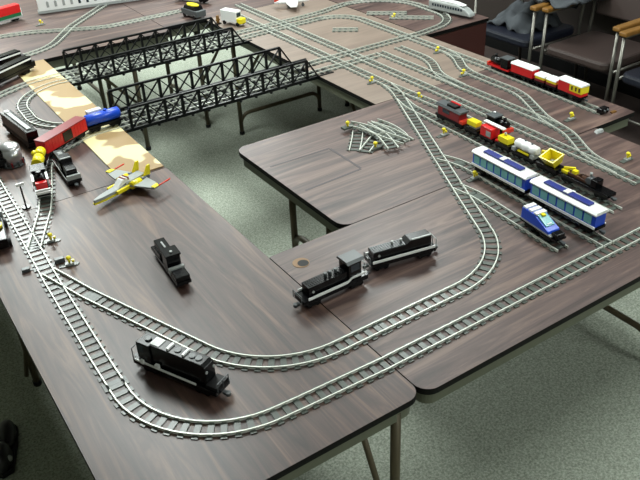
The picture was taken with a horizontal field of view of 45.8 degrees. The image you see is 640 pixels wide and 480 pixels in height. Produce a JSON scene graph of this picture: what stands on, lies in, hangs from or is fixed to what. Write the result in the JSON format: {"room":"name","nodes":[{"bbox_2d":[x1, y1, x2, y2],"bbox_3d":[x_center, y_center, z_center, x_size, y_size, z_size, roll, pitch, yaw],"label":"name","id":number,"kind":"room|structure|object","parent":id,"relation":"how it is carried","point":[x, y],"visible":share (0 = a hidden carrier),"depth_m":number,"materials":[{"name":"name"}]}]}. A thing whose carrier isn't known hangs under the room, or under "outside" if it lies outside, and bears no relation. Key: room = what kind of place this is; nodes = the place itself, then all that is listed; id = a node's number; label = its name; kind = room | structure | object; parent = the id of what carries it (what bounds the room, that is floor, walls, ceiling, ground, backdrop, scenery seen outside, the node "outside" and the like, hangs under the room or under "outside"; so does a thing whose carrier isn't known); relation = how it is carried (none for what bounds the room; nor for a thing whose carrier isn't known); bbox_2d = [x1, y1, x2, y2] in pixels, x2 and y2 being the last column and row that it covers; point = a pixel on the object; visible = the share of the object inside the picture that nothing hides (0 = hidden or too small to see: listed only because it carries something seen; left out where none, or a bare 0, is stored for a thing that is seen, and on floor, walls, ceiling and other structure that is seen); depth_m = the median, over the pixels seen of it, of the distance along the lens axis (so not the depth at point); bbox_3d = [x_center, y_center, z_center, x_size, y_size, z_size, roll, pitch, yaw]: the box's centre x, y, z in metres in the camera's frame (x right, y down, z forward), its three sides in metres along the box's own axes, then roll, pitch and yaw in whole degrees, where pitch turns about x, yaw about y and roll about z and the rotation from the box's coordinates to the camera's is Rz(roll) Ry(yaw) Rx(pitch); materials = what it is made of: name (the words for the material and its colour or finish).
{"room":"model train exhibit room","nodes":[
{"label":"model train exhibit room","id":0,"kind":"room"},
{"bbox_2d":[0,28,639,479],"bbox_3d":[-1.138,-0.078,4.119,7.040,0.060,12.400,-22,37,-27],"label":"floor","id":1,"kind":"structure","parent":0,"point":[566,407],"depth_m":2.93,"materials":[{"name":"grey carpet"}]},
{"bbox_2d":[0,420,17,478],"bbox_3d":[-1.138,0.740,2.737,0.080,0.116,0.269,-11,34,-12],"label":"shoe","id":2,"kind":"object","parent":1,"relation":"on","point":[8,429],"visible":1,"depth_m":2.70,"materials":[{"name":"black leather"}]},
{"bbox_2d":[0,0,121,108],"bbox_3d":[-2.257,-1.109,5.072,1.827,0.740,0.760,-22,37,-27],"label":"folding table","id":3,"kind":"object","parent":1,"relation":"on","point":[29,8],"visible":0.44,"depth_m":4.95,"materials":[{"name":"brown wood"}]},
{"bbox_2d":[0,3,22,22],"bbox_3d":[-1.998,-1.379,4.689,0.054,0.096,0.312,23,41,34],"label":"locomotive","id":4,"kind":"object","parent":3,"relation":"on","point":[12,12],"visible":1,"depth_m":4.72,"materials":[{"name":"red plastic"}]},
{"bbox_2d":[0,75,164,216],"bbox_3d":[-1.353,-0.197,3.581,0.756,0.740,1.623,-22,37,-27],"label":"folding table","id":5,"kind":"object","parent":1,"relation":"on","point":[92,169],"visible":0.18,"depth_m":3.01,"materials":[{"name":"brown laminate"}]},
{"bbox_2d":[0,141,24,169],"bbox_3d":[-1.234,-0.344,3.027,0.090,0.096,0.088,-22,37,-27],"label":"storage tank","id":6,"kind":"object","parent":5,"relation":"on","point":[11,151],"visible":0.96,"depth_m":3.00,"materials":[{"name":"grey plastic"}]},
{"bbox_2d":[0,49,25,65],"bbox_3d":[-1.674,-0.918,3.959,0.054,0.082,0.303,19,39,30],"label":"locomotive","id":7,"kind":"object","parent":5,"relation":"on","point":[8,56],"visible":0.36,"depth_m":3.97,"materials":[{"name":"black plastic"}]},
{"bbox_2d":[0,55,35,82],"bbox_3d":[-1.579,-0.849,3.845,0.054,0.082,0.344,12,36,22],"label":"locomotive","id":8,"kind":"object","parent":5,"relation":"on","point":[22,65],"visible":1,"depth_m":3.86,"materials":[{"name":"black plastic"}]},
{"bbox_2d":[0,110,38,148],"bbox_3d":[-1.276,-0.472,3.226,0.052,0.090,0.302,-26,39,-31],"label":"wagon","id":9,"kind":"object","parent":5,"relation":"on","point":[15,125],"visible":0.91,"depth_m":3.18,"materials":[{"name":"black plastic"}]},
{"bbox_2d":[15,182,30,209],"bbox_3d":[-1.067,-0.159,2.722,0.032,0.100,0.032,-22,37,-27],"label":"signal post","id":10,"kind":"object","parent":5,"relation":"on","point":[26,206],"visible":1,"depth_m":2.73,"materials":[{"name":"white plastic"}]},
{"bbox_2d":[0,74,54,98],"bbox_3d":[-1.530,-0.728,3.727,0.097,0.010,0.521,20,39,31],"label":"track","id":11,"kind":"object","parent":5,"relation":"on","point":[20,85],"visible":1,"depth_m":3.78,"materials":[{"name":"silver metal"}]},
{"bbox_2d":[16,80,61,129],"bbox_3d":[-1.236,-0.625,3.544,0.335,0.010,0.670,-22,37,-27],"label":"track","id":12,"kind":"object","parent":5,"relation":"on","point":[31,97],"visible":0.66,"depth_m":3.50,"materials":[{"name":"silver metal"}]},
{"bbox_2d":[52,149,81,186],"bbox_3d":[-0.981,-0.287,2.927,0.056,0.085,0.270,-20,36,-25],"label":"locomotive","id":13,"kind":"object","parent":5,"relation":"on","point":[63,162],"visible":1,"depth_m":2.88,"materials":[{"name":"black plastic"}]},
{"bbox_2d":[24,124,123,250],"bbox_3d":[-1.006,-0.241,2.927,0.252,0.010,1.006,0,33,5],"label":"track","id":14,"kind":"object","parent":5,"relation":"on","point":[72,146],"visible":0.63,"depth_m":2.74,"materials":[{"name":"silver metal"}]},
{"bbox_2d":[31,146,49,171],"bbox_3d":[-1.095,-0.307,2.956,0.057,0.080,0.152,-8,33,-7],"label":"wagon","id":15,"kind":"object","parent":14,"relation":"on","point":[38,155],"visible":0.71,"depth_m":2.94,"materials":[{"name":"yellow plastic"}]},
{"bbox_2d":[29,163,51,197],"bbox_3d":[-1.034,-0.221,2.804,0.066,0.094,0.173,-15,35,-18],"label":"steam locomotive","id":16,"kind":"object","parent":14,"relation":"on","point":[39,177],"visible":1,"depth_m":2.76,"materials":[{"name":"black plastic"}]},
{"bbox_2d":[34,116,87,156],"bbox_3d":[-1.066,-0.425,3.138,0.057,0.079,0.296,12,36,22],"label":"boxcar","id":17,"kind":"object","parent":14,"relation":"on","point":[75,127],"visible":0.81,"depth_m":3.11,"materials":[{"name":"red plastic"}]},
{"bbox_2d":[84,106,122,132],"bbox_3d":[-0.943,-0.528,3.282,0.162,0.084,0.063,-24,38,-29],"label":"wagon","id":18,"kind":"object","parent":14,"relation":"on","point":[96,118],"visible":0.93,"depth_m":3.26,"materials":[{"name":"blue plastic"}]},
{"bbox_2d":[18,59,163,171],"bbox_3d":[-1.131,-0.605,3.508,0.177,0.005,1.605,-22,37,-27],"label":"board","id":19,"kind":"object","parent":5,"relation":"on","point":[115,148],"visible":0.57,"depth_m":3.32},
{"bbox_2d":[56,17,251,85],"bbox_3d":[-0.907,-1.026,4.073,1.090,0.118,0.264,-22,37,-27],"label":"truss bridge","id":20,"kind":"object","parent":5,"relation":"on","point":[128,53],"visible":0.93,"depth_m":4.05,"materials":[{"name":"black plastic"}]},
{"bbox_2d":[52,32,235,76],"bbox_3d":[-0.926,-1.013,4.120,1.055,0.010,0.065,-22,37,-27],"label":"track","id":21,"kind":"object","parent":20,"relation":"on","point":[72,71],"visible":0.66,"depth_m":4.08,"materials":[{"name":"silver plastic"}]},
{"bbox_2d":[59,36,245,82],"bbox_3d":[-0.867,-0.967,4.044,1.055,0.010,0.067,-22,37,-27],"label":"track","id":22,"kind":"object","parent":20,"relation":"on","point":[198,48],"visible":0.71,"depth_m":4.02,"materials":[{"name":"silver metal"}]},
{"bbox_2d":[0,4,168,150],"bbox_3d":[-1.835,-0.782,4.529,1.827,0.740,0.760,-22,37,-27],"label":"folding table","id":23,"kind":"object","parent":1,"relation":"on","point":[53,57],"visible":0.53,"depth_m":4.49,"materials":[{"name":"brown laminate"}]},
{"bbox_2d":[23,4,108,56],"bbox_3d":[-1.526,-1.254,4.544,0.216,0.010,1.282,8,34,16],"label":"track","id":24,"kind":"object","parent":23,"relation":"on","point":[53,43],"visible":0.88,"depth_m":4.49,"materials":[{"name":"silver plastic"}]},
{"bbox_2d":[36,0,137,13],"bbox_3d":[-1.440,-1.605,4.983,0.820,0.108,0.068,-14,34,-16],"label":"passenger train","id":25,"kind":"object","parent":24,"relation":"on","point":[44,6],"visible":1,"depth_m":4.91,"materials":[{"name":"grey plastic"}]},
{"bbox_2d":[0,10,181,38],"bbox_3d":[-1.502,-1.271,4.568,1.376,0.010,0.173,-13,34,-16],"label":"track","id":26,"kind":"object","parent":23,"relation":"on","point":[89,28],"visible":0.99,"depth_m":4.57,"materials":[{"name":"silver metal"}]},
{"bbox_2d":[122,0,273,127],"bbox_3d":[-0.353,-1.418,5.395,1.827,0.740,0.760,-22,37,-27],"label":"folding table","id":27,"kind":"object","parent":1,"relation":"on","point":[145,8],"visible":0.3,"depth_m":4.88,"materials":[{"name":"brown laminate"}]},
{"bbox_2d":[181,2,205,19],"bbox_3d":[-0.777,-1.410,4.655,0.076,0.077,0.163,-30,41,-35],"label":"toy vehicle","id":28,"kind":"object","parent":27,"relation":"on","point":[195,10],"visible":1,"depth_m":4.62,"materials":[{"name":"grey plastic"}]},
{"bbox_2d":[0,168,415,479],"bbox_3d":[-0.473,0.484,2.451,0.759,0.740,1.545,-22,37,-27],"label":"folding table","id":29,"kind":"object","parent":1,"relation":"on","point":[237,299],"visible":0.93,"depth_m":2.07,"materials":[{"name":"brown wood"}]},
{"bbox_2d":[0,207,11,248],"bbox_3d":[-1.093,-0.033,2.564,0.072,0.060,0.208,-16,35,-20],"label":"toy vehicle","id":30,"kind":"object","parent":29,"relation":"on","point":[5,242],"visible":1,"depth_m":2.52,"materials":[{"name":"black plastic"}]},
{"bbox_2d":[21,256,64,272],"bbox_3d":[-0.882,0.078,2.416,0.134,0.016,0.018,-17,35,-20],"label":"switch","id":31,"kind":"object","parent":29,"relation":"on","point":[61,259],"visible":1,"depth_m":2.42,"materials":[{"name":"grey plastic"}]},
{"bbox_2d":[43,233,60,244],"bbox_3d":[-0.903,-0.008,2.534,0.064,0.035,0.018,-12,34,-14],"label":"stand","id":32,"kind":"object","parent":29,"relation":"on","point":[50,240],"visible":1,"depth_m":2.54,"materials":[{"name":"grey plastic"}]},
{"bbox_2d":[0,177,126,388],"bbox_3d":[-0.974,0.005,2.542,0.070,0.010,1.701,-21,37,-26],"label":"track","id":33,"kind":"object","parent":29,"relation":"on","point":[114,365],"visible":1,"depth_m":2.26,"materials":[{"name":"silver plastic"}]},
{"bbox_2d":[59,256,79,268],"bbox_3d":[-0.800,0.066,2.411,0.064,0.035,0.018,-12,34,-14],"label":"stand","id":34,"kind":"object","parent":29,"relation":"on","point":[69,263],"visible":1,"depth_m":2.41,"materials":[{"name":"grey plastic"}]},
{"bbox_2d":[93,160,169,204],"bbox_3d":[-0.733,-0.203,2.786,0.258,0.074,0.264,18,38,29],"label":"airplane","id":35,"kind":"object","parent":29,"relation":"on","point":[126,181],"visible":1,"depth_m":2.79,"materials":[{"name":"grey plastic"}]},
{"bbox_2d":[151,237,191,286],"bbox_3d":[-0.467,0.057,2.350,0.050,0.087,0.243,-19,36,-23],"label":"steam locomotive","id":36,"kind":"object","parent":29,"relation":"on","point":[167,255],"visible":1,"depth_m":2.31,"materials":[{"name":"black plastic"}]},
{"bbox_2d":[153,237,169,259],"bbox_3d":[-0.489,0.032,2.382,0.044,0.039,0.092,-19,36,-23],"label":"hood","id":37,"kind":"object","parent":36,"relation":"attached to","point":[161,245],"depth_m":2.38,"materials":[{"name":"black plastic"}]},
{"bbox_2d":[131,332,230,396],"bbox_3d":[-0.358,0.314,1.926,0.313,0.104,0.064,16,37,27],"label":"locomotive","id":38,"kind":"object","parent":29,"relation":"on","point":[156,354],"visible":1,"depth_m":1.90,"materials":[{"name":"black plastic"}]},
{"bbox_2d":[150,337,165,346],"bbox_3d":[-0.413,0.259,1.927,0.028,0.004,0.028,16,37,27],"label":"grille","id":39,"kind":"object","parent":38,"relation":"attached to","point":[154,341],"depth_m":1.93,"materials":[{"name":"white plastic"}]},
{"bbox_2d":[135,332,215,384],"bbox_3d":[-0.365,0.300,1.922,0.219,0.064,0.048,16,37,27],"label":"hood","id":40,"kind":"object","parent":38,"relation":"attached to","point":[187,366],"depth_m":1.90,"materials":[{"name":"black plastic"}]},
{"bbox_2d":[42,267,387,371],"bbox_3d":[-0.374,0.233,2.139,1.108,0.009,0.283,8,34,16],"label":"track","id":41,"kind":"object","parent":29,"relation":"on","point":[93,295],"visible":0.91,"depth_m":2.06,"materials":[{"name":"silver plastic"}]},
{"bbox_2d":[206,0,490,134],"bbox_3d":[0.122,-0.800,4.398,0.799,0.740,1.716,-22,37,-27],"label":"folding table","id":42,"kind":"object","parent":1,"relation":"on","point":[348,86],"visible":0.5,"depth_m":4.10,"materials":[{"name":"laminate"}]},
{"bbox_2d":[106,47,333,132],"bbox_3d":[-0.480,-0.734,3.583,1.144,0.118,0.266,-22,37,-27],"label":"truss bridge","id":43,"kind":"object","parent":42,"relation":"on","point":[146,103],"visible":0.92,"depth_m":3.54,"materials":[{"name":"black plastic"}]},
{"bbox_2d":[121,61,315,117],"bbox_3d":[-0.484,-0.729,3.642,1.075,0.010,0.067,-22,37,-27],"label":"track","id":44,"kind":"object","parent":43,"relation":"on","point":[283,70],"visible":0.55,"depth_m":3.62,"materials":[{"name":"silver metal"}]},
{"bbox_2d":[120,68,328,128],"bbox_3d":[-0.419,-0.677,3.558,1.074,0.010,0.069,-22,37,-27],"label":"track","id":45,"kind":"object","parent":43,"relation":"on","point":[256,88],"visible":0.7,"depth_m":3.53,"materials":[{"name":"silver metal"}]},
{"bbox_2d":[220,7,245,26],"bbox_3d":[-0.513,-1.318,4.484,0.155,0.084,0.054,19,39,31],"label":"toy truck","id":46,"kind":"object","parent":42,"relation":"on","point":[231,15],"visible":1,"depth_m":4.46,"materials":[{"name":"white plastic"}]},
{"bbox_2d":[236,17,245,24],"bbox_3d":[-0.464,-1.290,4.461,0.034,0.030,0.050,19,39,31],"label":"hood","id":47,"kind":"object","parent":46,"relation":"attached to","point":[239,20],"depth_m":4.45,"materials":[{"name":"yellow plastic"}]},
{"bbox_2d":[234,11,324,34],"bbox_3d":[-0.236,-1.290,4.495,0.606,0.010,0.069,-23,38,-28],"label":"track","id":48,"kind":"object","parent":42,"relation":"on","point":[315,13],"visible":0.99,"depth_m":4.49,"materials":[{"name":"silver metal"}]},
{"bbox_2d":[242,16,324,38],"bbox_3d":[-0.208,-1.239,4.414,0.547,0.010,0.070,-23,38,-28],"label":"track","id":49,"kind":"object","parent":42,"relation":"on","point":[302,22],"visible":1,"depth_m":4.40,"materials":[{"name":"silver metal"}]},
{"bbox_2d":[274,0,308,8],"bbox_3d":[-0.180,-1.496,4.750,0.201,0.074,0.200,21,40,32],"label":"plane","id":50,"kind":"object","parent":42,"relation":"on","point":[290,3],"visible":1,"depth_m":4.74,"materials":[{"name":"white plastic"}]},
{"bbox_2d":[332,27,357,31],"bbox_3d":[0.144,-1.200,4.324,0.146,0.010,0.064,1,33,7],"label":"track","id":51,"kind":"object","parent":42,"relation":"on","point":[346,28],"visible":1,"depth_m":4.33,"materials":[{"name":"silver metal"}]},
{"bbox_2d":[323,53,379,71],"bbox_3d":[0.163,-0.908,3.869,0.327,0.010,0.068,-22,37,-27],"label":"track","id":52,"kind":"object","parent":42,"relation":"on","point":[370,55],"visible":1,"depth_m":3.86,"materials":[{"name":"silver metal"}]},
{"bbox_2d":[241,14,500,134],"bbox_3d":[0.116,-0.905,3.868,0.082,0.010,2.274,-22,37,-27],"label":"track","id":53,"kind":"object","parent":42,"relation":"on","point":[252,23],"visible":0.73,"depth_m":3.82,"materials":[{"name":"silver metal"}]},
{"bbox_2d":[310,27,436,64],"bbox_3d":[0.306,-1.050,4.079,0.837,0.010,0.082,-22,37,-27],"label":"track","id":54,"kind":"object","parent":42,"relation":"on","point":[391,42],"visible":1,"depth_m":4.06,"materials":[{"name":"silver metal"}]},
{"bbox_2d":[394,45,464,86],"bbox_3d":[0.550,-0.876,3.788,0.110,0.010,0.645,-14,34,-16],"label":"track","id":55,"kind":"object","parent":42,"relation":"on","point":[414,55],"visible":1,"depth_m":3.83,"materials":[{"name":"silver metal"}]},
{"bbox_2d":[234,3,639,185],"bbox_3d":[0.306,-0.859,3.780,0.080,0.010,3.027,-22,37,-27],"label":"track","id":56,"kind":"object","parent":42,"relation":"on","point":[574,154],"visible":0.95,"depth_m":3.42,"materials":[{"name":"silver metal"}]},
{"bbox_2d":[316,15,599,114],"bbox_3d":[0.607,-0.945,3.890,0.226,0.010,1.974,-22,37,-27],"label":"track","id":57,"kind":"object","parent":42,"relation":"on","point":[357,18],"visible":0.95,"depth_m":3.86,"materials":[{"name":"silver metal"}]},
{"bbox_2d":[487,53,514,73],"bbox_3d":[0.872,-0.852,3.647,0.049,0.075,0.142,-22,37,-27],"label":"steam locomotive","id":58,"kind":"object","parent":57,"relation":"on","point":[503,64],"visible":0.97,"depth_m":3.62,"materials":[{"name":"black plastic"}]},
{"bbox_2d":[510,60,539,82],"bbox_3d":[0.956,-0.786,3.541,0.050,0.071,0.178,-22,37,-27],"label":"coach","id":59,"kind":"object","parent":57,"relation":"on","point":[519,68],"visible":0.89,"depth_m":3.52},
{"bbox_2d":[534,71,551,87],"bbox_3d":[1.018,-0.732,3.465,0.050,0.057,0.100,-22,37,-27],"label":"wagon","id":60,"kind":"object","parent":57,"relation":"on","point":[540,79],"visible":0.91,"depth_m":3.45,"materials":[{"name":"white plastic"}]},
{"bbox_2d":[545,75,558,92],"bbox_3d":[1.055,-0.703,3.417,0.050,0.057,0.100,-22,37,-27],"label":"wagon","id":61,"kind":"object","parent":57,"relation":"on","point":[552,81],"visible":0.82,"depth_m":3.40,"materials":[{"name":"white plastic"}]},
{"bbox_2d":[557,75,589,101],"bbox_3d":[1.111,-0.663,3.331,0.050,0.078,0.178,-20,36,-25],"label":"coach","id":62,"kind":"object","parent":57,"relation":"on","point":[567,85],"visible":1,"depth_m":3.30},
{"bbox_2d":[596,105,609,114],"bbox_3d":[1.200,-0.548,3.209,0.048,0.024,0.036,-22,37,-27],"label":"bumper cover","id":63,"kind":"object","parent":57,"relation":"on","point":[604,109],"visible":1,"depth_m":3.20,"materials":[{"name":"black plastic"}]},
{"bbox_2d":[329,0,488,106],"bbox_3d":[0.492,-1.142,4.898,0.478,0.740,1.116,-22,37,-27],"label":"folding table","id":64,"kind":"object","parent":1,"relation":"on","point":[466,33],"visible":0.28,"depth_m":4.42,"materials":[{"name":"brown wood"}]},
{"bbox_2d":[319,0,451,29],"bbox_3d":[0.451,-1.393,4.599,0.833,0.010,0.438,18,38,29],"label":"track","id":65,"kind":"object","parent":64,"relation":"on","point":[347,3],"visible":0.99,"depth_m":4.67,"materials":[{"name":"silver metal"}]},
{"bbox_2d":[429,0,474,16],"bbox_3d":[0.776,-1.376,4.472,0.056,0.062,0.307,-29,41,-34],"label":"passenger train","id":66,"kind":"object","parent":65,"relation":"on","point":[450,6],"visible":1,"depth_m":4.45,"materials":[{"name":"grey plastic"}]},
{"bbox_2d":[366,11,406,14],"bbox_3d":[0.401,-1.364,4.557,0.242,0.010,0.064,2,33,8],"label":"track","id":67,"kind":"object","parent":64,"relation":"on","point":[368,12],"visible":0.94,"depth_m":4.55,"materials":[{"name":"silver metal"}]},
{"bbox_2d":[389,15,433,19],"bbox_3d":[0.538,-1.310,4.461,0.260,0.010,0.064,3,33,10],"label":"track","id":68,"kind":"object","parent":64,"relation":"on","point":[396,16],"visible":0.99,"depth_m":4.46,"materials":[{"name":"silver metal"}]},
{"bbox_2d":[239,70,634,247],"bbox_3d":[0.511,-0.147,3.351,1.519,0.741,0.765,-22,37,-27],"label":"folding table","id":69,"kind":"object","parent":1,"relation":"on","point":[391,178],"depth_m":3.00,"materials":[{"name":"brown laminate"}]},
{"bbox_2d":[347,130,364,150],"bbox_3d":[0.148,-0.404,3.087,0.066,0.010,0.188,2,33,7],"label":"track","id":70,"kind":"object","parent":69,"relation":"on","point":[352,139],"visible":1,"depth_m":3.10,"materials":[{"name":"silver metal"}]},
{"bbox_2d":[357,135,382,153],"bbox_3d":[0.226,-0.411,3.068,0.088,0.033,0.211,11,35,20],"label":"switch","id":71,"kind":"object","parent":69,"relation":"on","point":[375,146],"visible":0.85,"depth_m":3.02,"materials":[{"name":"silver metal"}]},
{"bbox_2d":[341,121,409,149],"bbox_3d":[0.225,-0.444,3.095,0.131,0.033,0.321,-26,39,-31],"label":"switch","id":72,"kind":"object","parent":69,"relation":"on","point":[377,132],"visible":1,"depth_m":3.10,"materials":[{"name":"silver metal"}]},
{"bbox_2d":[371,119,414,142],"bbox_3d":[0.287,-0.452,3.150,0.102,0.010,0.251,-22,37,-27],"label":"track","id":73,"kind":"object","parent":69,"relation":"on","point":[395,130],"visible":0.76,"depth_m":3.17,"materials":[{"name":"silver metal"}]},
{"bbox_2d":[374,83,501,333],"bbox_3d":[0.418,-0.244,2.817,0.394,0.010,1.832,0,33,5],"label":"track","id":74,"kind":"object","parent":69,"relation":"on","point":[449,289],"visible":1,"depth_m":2.42,"materials":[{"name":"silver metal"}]},
{"bbox_2d":[376,50,627,175],"bbox_3d":[0.747,-0.629,3.389,0.162,0.010,1.631,-19,36,-23],"label":"track","id":75,"kind":"object","parent":69,"relation":"on","point":[391,59],"visible":1,"depth_m":3.30,"materials":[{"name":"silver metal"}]},
{"bbox_2d":[442,49,562,126],"bbox_3d":[0.820,-0.727,3.534,0.122,0.009,1.040,-14,34,-16],"label":"track","id":76,"kind":"object","parent":69,"relation":"on","point":[460,67],"visible":0.98,"depth_m":3.49,"materials":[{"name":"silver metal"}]},
{"bbox_2d":[395,96,621,213],"bbox_3d":[0.666,-0.371,2.993,0.083,0.009,1.248,-20,36,-25],"label":"track","id":77,"kind":"object","parent":69,"relation":"on","point":[408,107],"visible":0.74,"depth_m":2.98,"materials":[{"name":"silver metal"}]},
{"bbox_2d":[435,99,468,128],"bbox_3d":[0.554,-0.529,3.161,0.052,0.085,0.170,-21,37,-25],"label":"caboose","id":78,"kind":"object","parent":77,"relation":"on","point":[451,111],"visible":0.9,"depth_m":3.14,"materials":[{"name":"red plastic"}]},
{"bbox_2d":[464,118,481,136],"bbox_3d":[0.627,-0.458,3.071,0.045,0.057,0.084,-21,37,-25],"label":"wagon","id":79,"kind":"object","parent":77,"relation":"on","point":[473,126],"visible":0.94,"depth_m":3.06,"materials":[{"name":"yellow plastic"}]},
{"bbox_2d":[479,119,505,144],"bbox_3d":[0.680,-0.421,2.994,0.047,0.074,0.112,-21,37,-25],"label":"boxcar","id":80,"kind":"object","parent":77,"relation":"on","point":[489,131],"visible":0.91,"depth_m":2.98,"materials":[{"name":"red plastic"}]},
{"bbox_2d":[495,132,514,152],"bbox_3d":[0.722,-0.382,2.939,0.045,0.064,0.082,-21,37,-25],"label":"wagon","id":81,"kind":"object","parent":77,"relation":"on","point":[504,141],"visible":0.95,"depth_m":2.93,"materials":[{"name":"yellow plastic"}]},
{"bbox_2d":[510,138,540,164],"bbox_3d":[0.778,-0.339,2.859,0.044,0.073,0.120,-21,37,-25],"label":"wagon","id":82,"kind":"object","parent":77,"relation":"on","point":[521,148],"visible":0.97,"depth_m":2.84,"materials":[{"name":"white plastic"}]},
{"bbox_2d":[535,148,563,175],"bbox_3d":[0.837,-0.286,2.765,0.065,0.080,0.100,-21,37,-25],"label":"wagon","id":83,"kind":"object","parent":77,"relation":"on","point":[550,159],"visible":0.9,"depth_m":2.76,"materials":[{"name":"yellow plastic"}]},
{"bbox_2d":[559,166,616,200],"bbox_3d":[0.935,-0.206,2.648,0.046,0.064,0.255,-21,37,-25],"label":"wagon","id":84,"kind":"object","parent":77,"relation":"on","point":[569,174],"visible":1,"depth_m":2.63,"materials":[{"name":"black plastic"}]},
{"bbox_2d":[270,128,639,403],"bbox_3d":[0.709,0.271,2.685,1.552,0.740,0.759,-22,37,-27],"label":"folding table","id":85,"kind":"object","parent":1,"relation":"on","point":[439,373],"visible":0.76,"depth_m":2.28,"materials":[{"name":"brown wood"}]},
{"bbox_2d":[292,258,309,267],"bbox_3d":[-0.059,0.071,2.373,0.054,0.002,0.054,-22,37,-27],"label":"grommet","id":86,"kind":"object","parent":85,"relation":"on","point":[299,262],"visible":1,"depth_m":2.37,"materials":[{"name":"brown plastic"}]},
{"bbox_2d":[293,249,368,308],"bbox_3d":[0.033,0.113,2.205,0.268,0.104,0.059,-22,37,-27],"label":"locomotive","id":87,"kind":"object","parent":85,"relation":"on","point":[349,273],"visible":1,"depth_m":2.19,"materials":[{"name":"black plastic"}]},
{"bbox_2d":[302,266,347,297],"bbox_3d":[0.015,0.119,2.194,0.138,0.036,0.038,-22,37,-27],"label":"hood","id":88,"kind":"object","parent":87,"relation":"attached to","point":[330,282],"depth_m":2.18,"materials":[{"name":"black plastic"}]},
{"bbox_2d":[103,227,639,439],"bbox_3d":[0.513,0.162,2.178,2.207,0.010,0.330,-16,35,-20],"label":"track","id":89,"kind":"object","parent":85,"relation":"on","point":[279,420],"visible":1,"depth_m":1.93,"materials":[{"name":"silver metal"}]},
{"bbox_2d":[362,229,437,270],"bbox_3d":[0.249,0.029,2.339,0.262,0.081,0.059,-15,35,-18],"label":"locomotive","id":90,"kind":"object","parent":85,"relation":"on","point":[418,244],"visible":0.99,"depth_m":2.32,"materials":[{"name":"black plastic"}]},
{"bbox_2d":[368,229,430,261],"bbox_3d":[0.245,0.016,2.330,0.198,0.042,0.040,-15,35,-18],"label":"hood","id":91,"kind":"object","parent":90,"relation":"attached to","point":[417,243],"depth_m":2.32,"materials":[{"name":"black plastic"}]},
{"bbox_2d":[466,170,478,182],"bbox_3d":[0.563,-0.237,2.771,0.064,0.035,0.018,-22,37,-27],"label":"stand","id":92,"kind":"object","parent":85,"relation":"on","point":[474,177],"visible":1,"depth_m":2.77,"materials":[{"name":"grey plastic"}]},
{"bbox_2d":[453,183,567,251],"bbox_3d":[0.631,-0.085,2.552,0.071,0.009,0.509,-20,36,-24],"label":"track","id":93,"kind":"object","parent":85,"relation":"on","point":[476,195],"visible":0.84,"depth_m":2.56,"materials":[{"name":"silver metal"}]},
{"bbox_2d":[520,202,565,245],"bbox_3d":[0.712,-0.053,2.421,0.049,0.071,0.207,-18,36,-21],"label":"locomotive","id":94,"kind":"object","parent":93,"relation":"on","point":[535,218],"visible":1,"depth_m":2.40,"materials":[{"name":"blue plastic"}]},
{"bbox_2d":[437,154,613,247],"bbox_3d":[0.694,-0.158,2.660,0.088,0.009,0.797,-22,37,-27],"label":"track","id":95,"kind":"object","parent":85,"relation":"on","point":[458,163],"visible":0.78,"depth_m":2.63,"materials":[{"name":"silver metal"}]},
{"bbox_2d":[471,146,537,195],"bbox_3d":[0.654,-0.249,2.709,0.060,0.096,0.314,-21,37,-25],"label":"coach","id":96,"kind":"object","parent":95,"relation":"on","point":[485,160],"visible":0.91,"depth_m":2.68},
{"bbox_2d":[529,175,608,234],"bbox_3d":[0.812,-0.120,2.495,0.060,0.096,0.326,-21,37,-25],"label":"coach","id":97,"kind":"object","parent":95,"relation":"on","point":[590,216],"visible":0.98,"depth_m":2.46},
{"bbox_2d":[484,45,639,144],"bbox_3d":[1.582,-0.865,5.058,1.120,0.006,3.200,-22,37,-27],"label":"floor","id":98,"kind":"structure","parent":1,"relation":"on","point":[631,132],"depth_m":5.17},
{"bbox_2d":[474,0,585,78],"bbox_3d":[1.421,-1.457,5.190,0.533,0.862,0.576,-22,37,-27],"label":"armchair","id":99,"kind":"object","parent":98,"relation":"on","point":[501,33],"visible":0.49,"depth_m":5.03,"materials":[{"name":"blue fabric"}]},
{"bbox_2d":[487,0,562,33],"bbox_3d":[1.409,-1.549,5.170,0.414,0.176,0.389,-22,37,-27],"label":"coat","id":100,"kind":"object","parent":99,"relation":"on","point":[518,16],"visible":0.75,"depth_m":5.10,"materials":[{"name":"grey fabric"}]},
{"bbox_2d":[536,0,590,8],"bbox_3d":[1.608,-1.643,4.936,0.604,0.103,0.522,-22,37,-27],"label":"coat","id":101,"kind":"object","parent":99,"relation":"on","point":[556,4],"visible":1,"depth_m":4.71,"materials":[{"name":"grey fabric"}]},
{"bbox_2d":[539,0,639,101],"bbox_3d":[1.777,-1.213,4.782,0.533,0.862,0.576,-22,38,-27],"label":"armchair","id":102,"kind":"object","parent":98,"relation":"on","point":[596,50],"visible":0.9,"depth_m":4.74,"materials":[{"name":"brown leather"}]},
{"bbox_2d":[611,26,639,125],"bbox_3d":[2.078,-0.932,4.322,0.533,0.862,0.576,-21,37,-26],"label":"armchair","id":103,"kind":"object","parent":98,"relation":"on","point":[631,77],"visible":0.89,"depth_m":4.34,"materials":[{"name":"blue metal"}]},
{"bbox_2d":[486,111,513,133],"bbox_3d":[0.729,-0.472,3.072,0.050,0.070,0.114,-20,37,-25],"label":"steam locomotive","id":104,"kind":"object","parent":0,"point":[496,117],"visible":0.57,"depth_m":3.06,"materials":[{"name":"black plastic"}]},
{"bbox_2d":[454,0,639,76],"bbox_3d":[1.755,-2.521,4.895,0.080,2.950,12.400,-22,37,-27],"label":"wall","id":105,"kind":"structure","parent":0,"point":[490,9],"depth_m":5.39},
{"bbox_2d":[485,36,639,98],"bbox_3d":[1.779,-1.304,5.647,0.014,0.090,12.400,-22,37,-27],"label":"baseboard","id":106,"kind":"structure","parent":105,"relation":"attached to","point":[593,76],"depth_m":5.61,"materials":[{"name":"black plastic"}]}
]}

